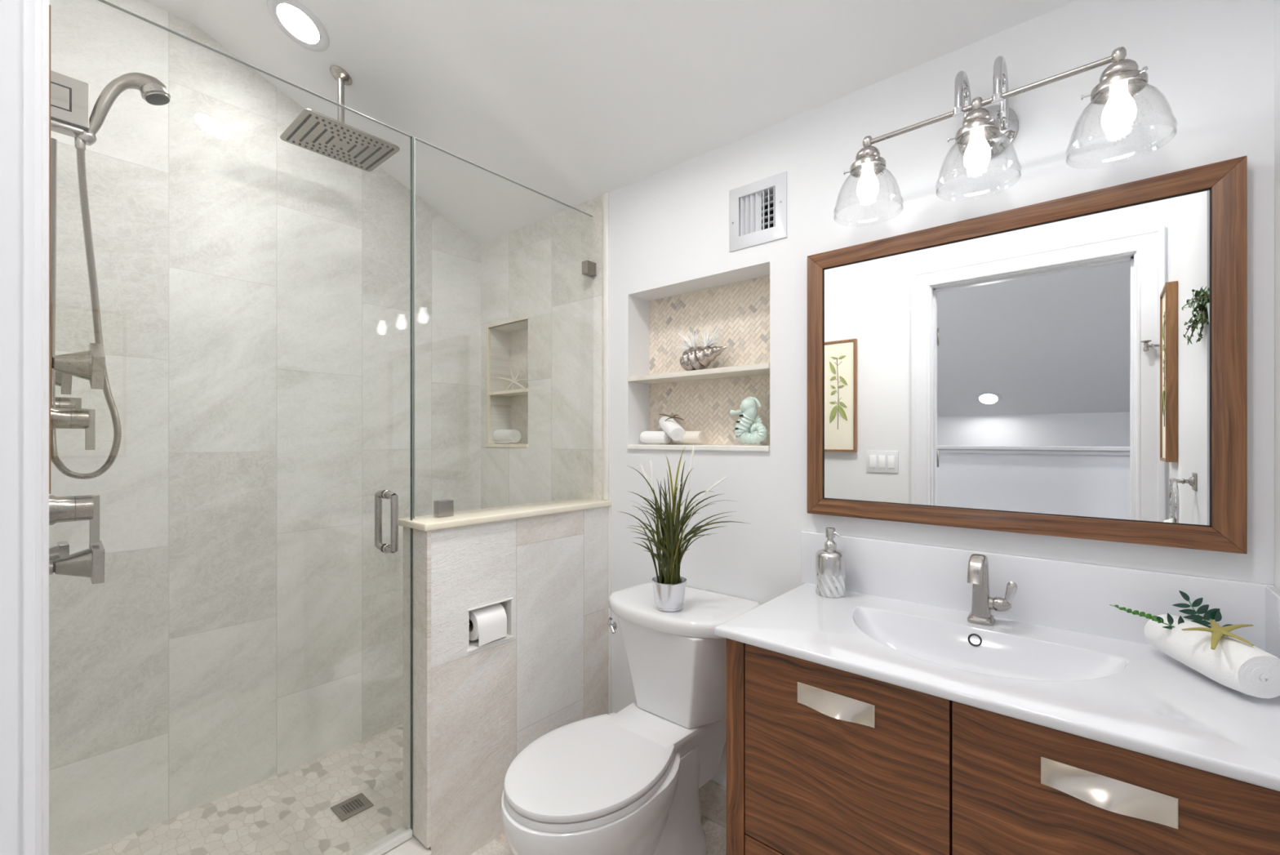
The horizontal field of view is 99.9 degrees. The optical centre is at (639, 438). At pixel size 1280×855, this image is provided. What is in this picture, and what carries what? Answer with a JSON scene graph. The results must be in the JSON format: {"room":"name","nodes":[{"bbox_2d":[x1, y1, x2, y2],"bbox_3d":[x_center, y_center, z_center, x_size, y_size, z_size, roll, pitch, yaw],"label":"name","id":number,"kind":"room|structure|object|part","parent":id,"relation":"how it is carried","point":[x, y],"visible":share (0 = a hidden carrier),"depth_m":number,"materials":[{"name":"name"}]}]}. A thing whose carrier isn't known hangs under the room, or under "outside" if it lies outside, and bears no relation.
{"room":"bathroom","nodes":[
{"label":"bathroom","id":0,"kind":"room"},
{"bbox_2d":[17,0,19,854],"bbox_3d":[-0.458,-0.082,0.319,1.810,2.703,0.120,0,0,40],"label":"wall","id":1,"kind":"structure","parent":0,"point":[18,0],"depth_m":0.42,"materials":[{"name":"white paint"}]},
{"bbox_2d":[0,0,48,854],"bbox_3d":[-0.232,0.207,0.133,0.935,2.125,0.147,0,0,40],"label":"door","id":2,"kind":"structure","parent":1,"relation":"in","point":[33,14],"depth_m":0.42,"materials":[{"name":"white paint"}]},
{"bbox_2d":[48,4,50,493],"bbox_3d":[-0.824,-0.238,0.729,0.196,0.614,0.028,0,0,40],"label":"framed print","id":3,"kind":"object","parent":1,"relation":"attached to","point":[49,5],"visible":0.02,"depth_m":0.68,"materials":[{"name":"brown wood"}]},
{"bbox_2d":[48,0,480,854],"bbox_3d":[-1.309,-0.082,2.152,0.100,2.703,1.780,0,0,40],"label":"wall","id":4,"kind":"structure","parent":0,"point":[243,628],"depth_m":1.91,"materials":[{"name":"stone"}]},
{"bbox_2d":[82,723,726,854],"bbox_3d":[-0.273,1.289,1.254,2.742,0.062,1.784,0,0,40],"label":"floor","id":5,"kind":"structure","parent":0,"point":[288,812],"depth_m":1.78,"materials":[{"name":"stone"}]},
{"bbox_2d":[330,792,373,821],"bbox_3d":[-0.983,1.256,1.839,0.098,0.003,0.102,0,0,40],"label":"floor drain","id":6,"kind":"object","parent":5,"relation":"on","point":[359,802],"visible":1,"depth_m":1.83,"materials":[{"name":"silver metal"}]},
{"bbox_2d":[500,581,759,854],"bbox_3d":[-0.031,0.890,1.522,0.472,0.760,0.778,0,0,40],"label":"toilet","id":7,"kind":"object","parent":5,"relation":"on","point":[628,780],"visible":0.94,"depth_m":1.51,"materials":[{"name":"white ceramic"}]},
{"bbox_3d":[-0.137,0.852,1.416,0.372,0.022,0.458,0,0,40],"label":"lid","id":8,"kind":"part","parent":7,"relation":"part of","materials":[{"name":"white plastic"}]},
{"bbox_3d":[-0.137,0.873,1.416,0.372,0.018,0.458,0,0,40],"label":"seat","id":9,"kind":"part","parent":7,"relation":"part of","materials":[{"name":"white plastic"}]},
{"bbox_3d":[-0.093,1.076,1.468,0.382,0.388,0.615,0,0,40],"label":"bowl","id":10,"kind":"part","parent":7,"relation":"part of","materials":[{"name":"white ceramic"}]},
{"bbox_3d":[-0.085,0.592,1.716,0.027,0.048,0.033,0,0,-40],"label":"flush lever","id":11,"kind":"part","parent":7,"relation":"part of","materials":[{"name":"silver metal"}]},
{"bbox_3d":[0.117,0.698,1.695,0.437,0.284,0.259,0,0,40],"label":"tank","id":12,"kind":"part","parent":7,"relation":"part of","materials":[{"name":"white ceramic"}]},
{"bbox_2d":[618,444,746,612],"bbox_3d":[0.132,0.263,1.600,0.404,0.491,0.171,0,0,4],"label":"potted grass","id":13,"kind":"object","parent":7,"relation":"on","point":[668,587],"depth_m":1.60,"materials":[{"name":"green plant"}]},
{"bbox_2d":[651,575,687,612],"bbox_3d":[0.088,0.466,1.622,0.107,0.086,0.107,0,0,40],"label":"pot","id":14,"kind":"object","parent":13,"relation":"attached to","point":[668,592],"depth_m":1.59,"materials":[{"name":"white ceramic"}]},
{"bbox_3d":[0.120,0.532,1.698,0.472,0.046,0.314,0,0,40],"label":"tank lid","id":15,"kind":"part","parent":7,"relation":"part of","materials":[{"name":"white ceramic"}]},
{"bbox_2d":[726,638,1279,854],"bbox_3d":[0.673,0.856,1.104,0.877,0.829,0.476,0,0,40],"label":"vanity cabinet","id":16,"kind":"object","parent":5,"relation":"on","point":[821,759],"visible":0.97,"depth_m":0.95,"materials":[{"name":"brown wood"}]},
{"bbox_3d":[0.361,0.856,1.380,0.045,0.829,0.460,0,0,40],"label":"panel","id":17,"kind":"part","parent":16,"relation":"part of","materials":[{"name":"brown wood"}]},
{"bbox_3d":[0.389,1.017,1.066,0.398,0.286,0.020,0,0,40],"label":"drawer","id":18,"kind":"part","parent":16,"relation":"part of","materials":[{"name":"brown wood"}]},
{"bbox_3d":[0.379,0.520,1.053,0.152,0.042,0.018,0,0,40],"label":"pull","id":19,"kind":"part","parent":16,"relation":"part of","materials":[{"name":"silver metal"}]},
{"bbox_3d":[0.389,0.661,1.066,0.398,0.418,0.020,0,0,40],"label":"drawer","id":20,"kind":"part","parent":16,"relation":"part of","materials":[{"name":"brown wood"}]},
{"bbox_2d":[714,530,1279,791],"bbox_3d":[0.670,0.400,1.107,0.914,0.257,0.504,0,0,40],"label":"countertop","id":21,"kind":"structure","parent":16,"relation":"on","point":[1063,658],"depth_m":1.10,"materials":[{"name":"white ceramic"}]},
{"bbox_2d":[815,527,845,597],"bbox_3d":[0.517,0.330,1.460,0.078,0.179,0.078,0,0,40],"label":"soap dispenser","id":22,"kind":"object","parent":21,"relation":"on","point":[830,562],"visible":1,"depth_m":1.43,"materials":[{"name":"silver metal"}]},
{"bbox_3d":[0.517,0.390,1.460,0.077,0.058,0.077,0,0,40],"label":"twisted glass","id":23,"kind":"part","parent":22,"relation":"part of","materials":[{"name":"white"}]},
{"bbox_2d":[967,553,1017,626],"bbox_3d":[0.782,0.339,1.203,0.094,0.161,0.109,0,0,40],"label":"faucet","id":24,"kind":"object","parent":21,"relation":"on","point":[982,603],"visible":1,"depth_m":1.21,"materials":[{"name":"silver metal"}]},
{"bbox_3d":[0.764,0.332,1.214,0.037,0.145,0.102,0,0,40],"label":"spout","id":25,"kind":"part","parent":24,"relation":"part of","materials":[{"name":"silver metal"}]},
{"bbox_3d":[0.828,0.347,1.202,0.023,0.060,0.012,0,0,40],"label":"lever","id":26,"kind":"part","parent":24,"relation":"part of","materials":[{"name":"silver metal"}]},
{"bbox_2d":[1143,613,1279,698],"bbox_3d":[1.002,0.376,0.949,0.081,0.079,0.209,0,0,11],"label":"rolled towel","id":27,"kind":"object","parent":21,"relation":"on","point":[1237,664],"visible":0.95,"depth_m":0.89,"materials":[{"name":"white fabric"}]},
{"bbox_2d":[1109,604,1184,629],"bbox_3d":[0.946,0.334,1.002,0.117,0.040,0.017,0,0,14],"label":"fern sprig","id":28,"kind":"object","parent":27,"relation":"on","point":[1155,618],"visible":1,"depth_m":1.00,"materials":[{"name":"green plant"}]},
{"bbox_2d":[1172,590,1232,627],"bbox_3d":[1.055,0.322,1.008,0.102,0.068,0.040,0,0,25],"label":"fern sprig","id":29,"kind":"object","parent":27,"relation":"on","point":[1215,614],"visible":0.83,"depth_m":1.01,"materials":[{"name":"green plant"}]},
{"bbox_2d":[1181,618,1253,649],"bbox_3d":[1.001,0.331,0.922,0.182,0.020,0.078,0,0,-30],"label":"starfish","id":30,"kind":"object","parent":27,"relation":"on","point":[1217,632],"visible":1,"depth_m":0.92,"materials":[{"name":"yellow"}]},
{"bbox_3d":[0.685,0.520,0.792,0.153,0.042,0.018,0,0,40],"label":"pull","id":31,"kind":"part","parent":16,"relation":"part of","materials":[{"name":"silver metal"}]},
{"bbox_3d":[0.688,0.661,0.812,0.378,0.418,0.020,0,0,40],"label":"drawer","id":32,"kind":"part","parent":16,"relation":"part of","materials":[{"name":"brown wood"}]},
{"bbox_2d":[398,497,611,854],"bbox_3d":[-0.422,0.755,1.867,0.168,1.030,0.768,0,0,40],"label":"wall","id":33,"kind":"structure","parent":0,"point":[475,708],"depth_m":1.70,"materials":[{"name":"tile"}]},
{"bbox_2d":[97,0,412,854],"bbox_3d":[-0.912,0.140,1.315,0.121,2.068,0.730,0,0,40],"label":"shower door","id":34,"kind":"structure","parent":33,"relation":"attached to","point":[399,838],"depth_m":1.55,"materials":[{"name":"clear glass"}]},
{"bbox_3d":[-0.724,0.235,1.536,0.121,0.180,0.026,0,0,40],"label":"pull handle","id":35,"kind":"part","parent":34,"relation":"part of","materials":[{"name":"silver metal"}]},
{"bbox_2d":[352,826,431,854],"bbox_3d":[-0.911,1.224,1.292,0.166,0.092,0.787,0,0,40],"label":"trim","id":36,"kind":"structure","parent":33,"relation":"attached to","point":[412,846],"depth_m":1.55,"materials":[{"name":"stone"}]},
{"bbox_3d":[-0.659,0.715,1.589,0.148,0.910,0.012,0,0,40],"label":"trim","id":37,"kind":"part","parent":33,"relation":"part of","materials":[{"name":"stone"}]},
{"bbox_3d":[-0.513,0.584,1.735,0.118,0.130,0.167,0,0,40],"label":"recess trim","id":38,"kind":"part","parent":33,"relation":"part of","materials":[{"name":"white stone"}]},
{"bbox_2d":[413,137,595,518],"bbox_3d":[-0.429,-0.327,1.882,0.032,1.134,0.748,0,0,40],"label":"glass panel","id":39,"kind":"object","parent":33,"relation":"on","point":[442,508],"visible":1,"depth_m":1.65,"materials":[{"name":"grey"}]},
{"bbox_3d":[-0.431,-0.329,1.880,0.010,1.130,0.741,0,0,40],"label":"glass pane","id":40,"kind":"part","parent":39,"relation":"part of","materials":[{"name":"clear glass"}]},
{"bbox_3d":[-0.495,0.577,1.720,0.017,0.017,0.155,0,0,40],"label":"toilet paper holder","id":41,"kind":"object","parent":33,"relation":"attached to","visible":0},
{"bbox_2d":[469,603,506,646],"bbox_3d":[-0.497,0.586,1.720,0.096,0.102,0.106,0,0,40],"label":"toilet paper roll","id":42,"kind":"object","parent":41,"relation":"on","point":[489,622],"visible":0.8,"depth_m":1.68,"materials":[{"name":"white paper"}]},
{"bbox_2d":[511,328,528,443],"bbox_3d":[-0.534,-0.259,2.648,0.349,0.612,0.020,0,0,40],"label":"shower niche","id":43,"kind":"object","parent":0,"point":[519,339],"visible":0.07,"depth_m":2.69,"materials":[{"name":"tile"}]},
{"bbox_2d":[143,0,1076,244],"bbox_3d":[-0.289,-1.236,1.274,2.792,0.655,1.794,0,0,40],"label":"ceiling","id":44,"kind":"structure","parent":0,"point":[573,103],"depth_m":1.68,"materials":[{"name":"white paint"}]},
{"bbox_2d":[266,0,328,51],"bbox_3d":[-1.095,-1.336,1.730,0.182,0.073,0.170,0,0,40],"label":"recessed light","id":45,"kind":"object","parent":44,"relation":"in","point":[294,18],"visible":1,"depth_m":1.73,"materials":[{"name":"white paint"}]},
{"bbox_2d":[280,65,399,171],"bbox_3d":[-1.047,-1.159,1.886,0.256,0.257,0.306,0,0,40],"label":"shower head","id":46,"kind":"object","parent":44,"relation":"attached to","point":[315,131],"visible":1,"depth_m":1.87},
{"bbox_3d":[-1.047,-1.037,1.886,0.256,0.009,0.306,0,0,40],"label":"spray plate","id":47,"kind":"part","parent":46,"relation":"part of","materials":[{"name":"silver metal"}]},
{"bbox_3d":[-1.047,-1.157,1.886,0.040,0.231,0.040,0,0,40],"label":"shower arm","id":48,"kind":"part","parent":46,"relation":"part of","materials":[{"name":"silver metal"}]},
{"bbox_2d":[480,0,1274,787],"bbox_3d":[0.239,0.141,1.895,2.792,2.258,0.154,0,0,40],"label":"wall","id":49,"kind":"structure","parent":0,"point":[673,267],"depth_m":1.63,"materials":[{"name":"white paint"}]},
{"bbox_2d":[486,315,528,447],"bbox_3d":[-0.589,-0.259,2.594,0.324,0.596,0.138,0,0,40],"label":"trim","id":50,"kind":"structure","parent":49,"relation":"attached to","point":[488,330],"depth_m":2.64,"materials":[{"name":"beige stone"}]},
{"bbox_2d":[493,429,520,443],"bbox_3d":[-0.661,-0.012,2.648,0.166,0.073,0.074,0,0,40],"label":"rolled towel","id":51,"kind":"object","parent":50,"relation":"on","point":[500,436],"visible":0.99,"depth_m":2.60,"materials":[{"name":"white fabric"}]},
{"bbox_2d":[488,388,528,396],"bbox_3d":[-0.584,-0.223,2.590,0.308,0.015,0.134,0,0,40],"label":"shelf","id":52,"kind":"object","parent":49,"relation":"attached to","point":[522,392],"depth_m":2.57,"materials":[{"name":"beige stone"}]},
{"bbox_2d":[498,367,528,390],"bbox_3d":[-0.584,-0.286,2.584,0.237,0.127,0.064,0,0,40],"label":"starfish","id":53,"kind":"object","parent":52,"relation":"on","point":[513,380],"visible":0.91,"depth_m":2.60,"materials":[{"name":"white"}]},
{"bbox_2d":[603,191,608,500],"bbox_3d":[-0.132,-0.364,2.115,0.024,1.208,0.014,0,0,40],"label":"trim","id":54,"kind":"structure","parent":49,"relation":"attached to","point":[606,195],"depth_m":2.11,"materials":[{"name":"white stone"}]},
{"bbox_2d":[608,506,611,713],"bbox_3d":[-0.117,0.766,2.105,0.012,1.008,0.010,0,0,40],"label":"trim","id":55,"kind":"structure","parent":49,"relation":"attached to","point":[609,507],"depth_m":2.10,"materials":[{"name":"white stone"}]},
{"bbox_2d":[640,431,671,443],"bbox_3d":[0.057,-0.007,2.050,0.126,0.048,0.051,0,0,40],"label":"rolled towel","id":56,"kind":"object","parent":49,"relation":"on","point":[646,437],"visible":1,"depth_m":2.03,"materials":[{"name":"white fabric"}]},
{"bbox_2d":[672,431,706,443],"bbox_3d":[0.177,-0.007,1.959,0.126,0.046,0.057,0,0,40],"label":"rolled towel","id":57,"kind":"object","parent":49,"relation":"on","point":[690,437],"visible":0.69,"depth_m":1.92,"materials":[{"name":"beige fabric"}]},
{"bbox_2d":[658,415,685,441],"bbox_3d":[0.118,-0.040,2.003,0.064,0.098,0.158,0,0,-17],"label":"rolled towel","id":58,"kind":"object","parent":57,"relation":"on","point":[675,431],"visible":0.98,"depth_m":1.95,"materials":[{"name":"white fabric"}]},
{"bbox_2d":[658,413,684,421],"bbox_3d":[0.116,-0.079,1.980,0.115,0.028,0.010,0,0,40],"label":"starfish","id":59,"kind":"object","parent":58,"relation":"on","point":[670,417],"visible":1,"depth_m":1.98,"materials":[{"name":"brown"}]},
{"bbox_3d":[0.218,0.030,1.904,0.587,0.018,0.142,0,0,40],"label":"niche sill","id":60,"kind":"part","parent":49,"relation":"part of","materials":[{"name":"white stone"}]},
{"bbox_2d":[627,362,769,384],"bbox_3d":[0.220,-0.227,1.905,0.587,0.018,0.138,0,0,40],"label":"niche shelf","id":61,"kind":"object","parent":49,"relation":"attached to","point":[760,371],"depth_m":1.89,"materials":[{"name":"stone"}]},
{"bbox_2d":[674,325,726,370],"bbox_3d":[0.204,-0.317,1.906,0.246,0.160,0.093,0,0,40],"label":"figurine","id":62,"kind":"object","parent":61,"relation":"on","point":[692,358],"visible":0.97,"depth_m":1.87,"materials":[{"name":"silver metal"}]},
{"bbox_2d":[699,779,726,827],"bbox_3d":[0.532,1.208,1.549,1.698,0.125,0.013,0,0,40],"label":"baseboard","id":63,"kind":"structure","parent":49,"relation":"attached to","point":[713,794],"depth_m":1.78,"materials":[{"name":"beige tile"}]},
{"bbox_2d":[729,396,767,444],"bbox_3d":[0.356,-0.060,1.761,0.132,0.156,0.060,0,0,40],"label":"seahorse figurine","id":64,"kind":"object","parent":49,"relation":"on","point":[745,432],"visible":1,"depth_m":1.74,"materials":[{"name":"teal ceramic"}]},
{"bbox_2d":[728,170,786,251],"bbox_3d":[0.376,-0.711,1.703,0.199,0.200,0.044,0,0,40],"label":"air vent","id":65,"kind":"object","parent":49,"relation":"in","point":[745,218],"visible":1,"depth_m":1.70,"materials":[{"name":"white paint"}]},
{"bbox_2d":[833,46,1177,223],"bbox_3d":[0.765,-0.706,1.213,0.629,0.291,0.220,0,0,40],"label":"vanity light","id":66,"kind":"object","parent":49,"relation":"attached to","point":[984,133],"visible":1,"depth_m":1.17,"materials":[{"name":"silver metal"}]},
{"bbox_3d":[0.568,-0.641,1.342,0.052,0.089,0.052,0,0,40],"label":"bulb","id":67,"kind":"part","parent":66,"relation":"part of","materials":[{"name":"white glass"}]},
{"bbox_3d":[0.568,-0.621,1.342,0.161,0.119,0.161,0,0,40],"label":"lamp shade","id":68,"kind":"part","parent":66,"relation":"part of","materials":[{"name":"clear glass"}]},
{"bbox_3d":[0.756,-0.787,1.258,0.023,0.130,0.140,0,0,40],"label":"curved arm","id":69,"kind":"part","parent":66,"relation":"part of","materials":[{"name":"silver metal"}]},
{"bbox_3d":[0.746,-0.641,1.191,0.052,0.089,0.052,0,0,40],"label":"bulb","id":70,"kind":"part","parent":66,"relation":"part of","materials":[{"name":"white glass"}]},
{"bbox_3d":[0.746,-0.621,1.191,0.161,0.119,0.161,0,0,40],"label":"lamp shade","id":71,"kind":"part","parent":66,"relation":"part of","materials":[{"name":"clear glass"}]},
{"bbox_3d":[0.812,-0.787,1.210,0.023,0.130,0.140,0,0,40],"label":"curved arm","id":72,"kind":"part","parent":66,"relation":"part of","materials":[{"name":"silver metal"}]},
{"bbox_3d":[0.924,-0.641,1.039,0.052,0.089,0.052,0,0,40],"label":"bulb","id":73,"kind":"part","parent":66,"relation":"part of","materials":[{"name":"white glass"}]},
{"bbox_3d":[0.924,-0.621,1.039,0.161,0.119,0.161,0,0,40],"label":"lamp shade","id":74,"kind":"part","parent":66,"relation":"part of","materials":[{"name":"clear glass"}]},
{"bbox_2d":[807,155,1247,553],"bbox_3d":[0.818,-0.158,1.293,0.854,0.745,0.030,0,0,40],"label":"wall mirror","id":75,"kind":"object","parent":49,"relation":"attached to","point":[1075,366],"visible":1,"depth_m":1.20,"materials":[{"name":"brown wood"}]},
{"bbox_3d":[0.818,-0.507,1.293,0.853,0.046,0.030,0,0,40],"label":"frame rail","id":76,"kind":"part","parent":75,"relation":"part of","materials":[{"name":"brown wood"}]},
{"bbox_3d":[0.818,0.192,1.293,0.853,0.046,0.030,0,0,40],"label":"frame rail","id":77,"kind":"part","parent":75,"relation":"part of","materials":[{"name":"brown wood"}]},
{"bbox_2d":[801,530,1274,651],"bbox_3d":[0.827,0.348,1.291,0.914,0.154,0.020,0,0,40],"label":"backsplash","id":78,"kind":"structure","parent":49,"relation":"attached to","point":[1068,595],"depth_m":1.20,"materials":[{"name":"white ceramic"}]},
{"bbox_2d":[1274,0,1279,590],"bbox_3d":[0.724,-0.130,0.415,0.135,2.800,1.770,0,0,40],"label":"wall","id":79,"kind":"structure","parent":0,"point":[1277,2],"depth_m":0.98,"materials":[{"name":"white paint"}]},
{"bbox_3d":[-1.477,-0.081,1.197,0.882,2.703,0.136,0,0,40],"label":"wall","id":80,"kind":"structure","parent":0,"visible":0},
{"bbox_2d":[48,541,69,561],"bbox_3d":[-1.558,0.315,1.410,0.076,0.076,0.083,0,0,40],"label":"tap","id":81,"kind":"object","parent":80,"relation":"attached to","point":[62,549],"visible":0.16,"depth_m":1.41,"materials":[{"name":"silver metal"}]},
{"bbox_3d":[-1.537,0.315,1.434,0.076,0.076,0.019,0,0,40],"label":"square plate","id":82,"kind":"part","parent":81,"relation":"part of","materials":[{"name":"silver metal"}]},
{"bbox_2d":[54,370,72,394],"bbox_3d":[-1.556,-0.172,1.412,0.106,0.106,0.088,0,0,40],"label":"tap","id":83,"kind":"object","parent":80,"relation":"attached to","point":[62,380],"visible":0.19,"depth_m":1.42,"materials":[{"name":"silver metal"}]},
{"bbox_3d":[-1.534,-0.172,1.438,0.106,0.106,0.019,0,0,40],"label":"square plate","id":84,"kind":"part","parent":83,"relation":"part of","materials":[{"name":"silver metal"}]},
{"bbox_2d":[54,396,81,408],"bbox_3d":[-1.565,-0.073,1.432,0.062,0.087,0.108,0,0,40],"label":"shower valve","id":85,"kind":"object","parent":80,"relation":"attached to","point":[60,402],"visible":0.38,"depth_m":1.44,"materials":[{"name":"silver metal"}]},
{"bbox_3d":[-1.535,-0.071,1.467,0.022,0.082,0.016,0,0,40],"label":"lever blade","id":86,"kind":"part","parent":85,"relation":"part of","materials":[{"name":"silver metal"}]},
{"bbox_2d":[50,405,95,449],"bbox_3d":[-1.394,-0.026,1.293,0.058,0.106,0.118,0,0,40],"label":"shower valve","id":87,"kind":"object","parent":80,"relation":"attached to","point":[60,418],"visible":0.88,"depth_m":1.30,"materials":[{"name":"silver metal"}]},
{"bbox_3d":[-1.361,-0.024,1.332,0.022,0.102,0.016,0,0,40],"label":"lever blade","id":88,"kind":"part","parent":87,"relation":"part of","materials":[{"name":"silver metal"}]},
{"bbox_2d":[48,494,99,542],"bbox_3d":[-1.355,0.190,1.262,0.069,0.120,0.122,0,0,40],"label":"shower valve","id":89,"kind":"object","parent":80,"relation":"attached to","point":[73,508],"visible":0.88,"depth_m":1.26,"materials":[{"name":"silver metal"}]},
{"bbox_3d":[-1.321,0.193,1.303,0.022,0.114,0.016,0,0,40],"label":"lever blade","id":90,"kind":"part","parent":89,"relation":"part of","materials":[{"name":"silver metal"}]},
{"bbox_2d":[48,540,104,584],"bbox_3d":[-1.353,0.298,1.265,0.093,0.093,0.128,0,0,40],"label":"tap","id":91,"kind":"object","parent":80,"relation":"attached to","point":[88,562],"visible":0.72,"depth_m":1.27,"materials":[{"name":"silver metal"}]},
{"bbox_3d":[-1.379,0.298,1.234,0.060,0.060,0.048,0,0,40],"label":"stem","id":92,"kind":"part","parent":91,"relation":"part of","materials":[{"name":"silver metal"}]},
{"bbox_3d":[-1.318,0.298,1.306,0.093,0.093,0.021,0,0,40],"label":"square plate","id":93,"kind":"part","parent":91,"relation":"part of","materials":[{"name":"silver metal"}]},
{"bbox_2d":[50,342,105,389],"bbox_3d":[-1.353,-0.177,1.265,0.114,0.114,0.128,0,0,40],"label":"tap","id":94,"kind":"object","parent":80,"relation":"attached to","point":[89,365],"visible":0.69,"depth_m":1.27,"materials":[{"name":"silver metal"}]},
{"bbox_3d":[-1.380,-0.177,1.233,0.061,0.061,0.045,0,0,40],"label":"stem","id":95,"kind":"part","parent":94,"relation":"part of","materials":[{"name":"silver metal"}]},
{"bbox_3d":[-1.318,-0.177,1.305,0.114,0.114,0.021,0,0,40],"label":"square plate","id":96,"kind":"part","parent":94,"relation":"part of","materials":[{"name":"silver metal"}]},
{"bbox_2d":[50,70,170,479],"bbox_3d":[-1.343,-0.411,1.344,0.259,1.027,0.135,0,0,-40],"label":"shower","id":97,"kind":"object","parent":80,"relation":"attached to","point":[69,96],"visible":0.76,"depth_m":1.31,"materials":[{"name":"grey metal"}]},
{"bbox_3d":[-1.366,-0.800,1.244,0.001,0.050,0.064,0,0,40],"label":"plate","id":98,"kind":"part","parent":97,"relation":"part of","materials":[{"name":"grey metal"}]},
{"bbox_3d":[-1.365,-0.801,1.246,0.002,0.056,0.068,0,0,40],"label":"recess frame","id":99,"kind":"part","parent":97,"relation":"part of","materials":[{"name":"silver"}]},
{"bbox_3d":[-1.283,-0.833,1.344,0.151,0.183,0.051,0,0,-42],"label":"handle","id":100,"kind":"part","parent":97,"relation":"part of","materials":[{"name":"silver metal"}]}
]}

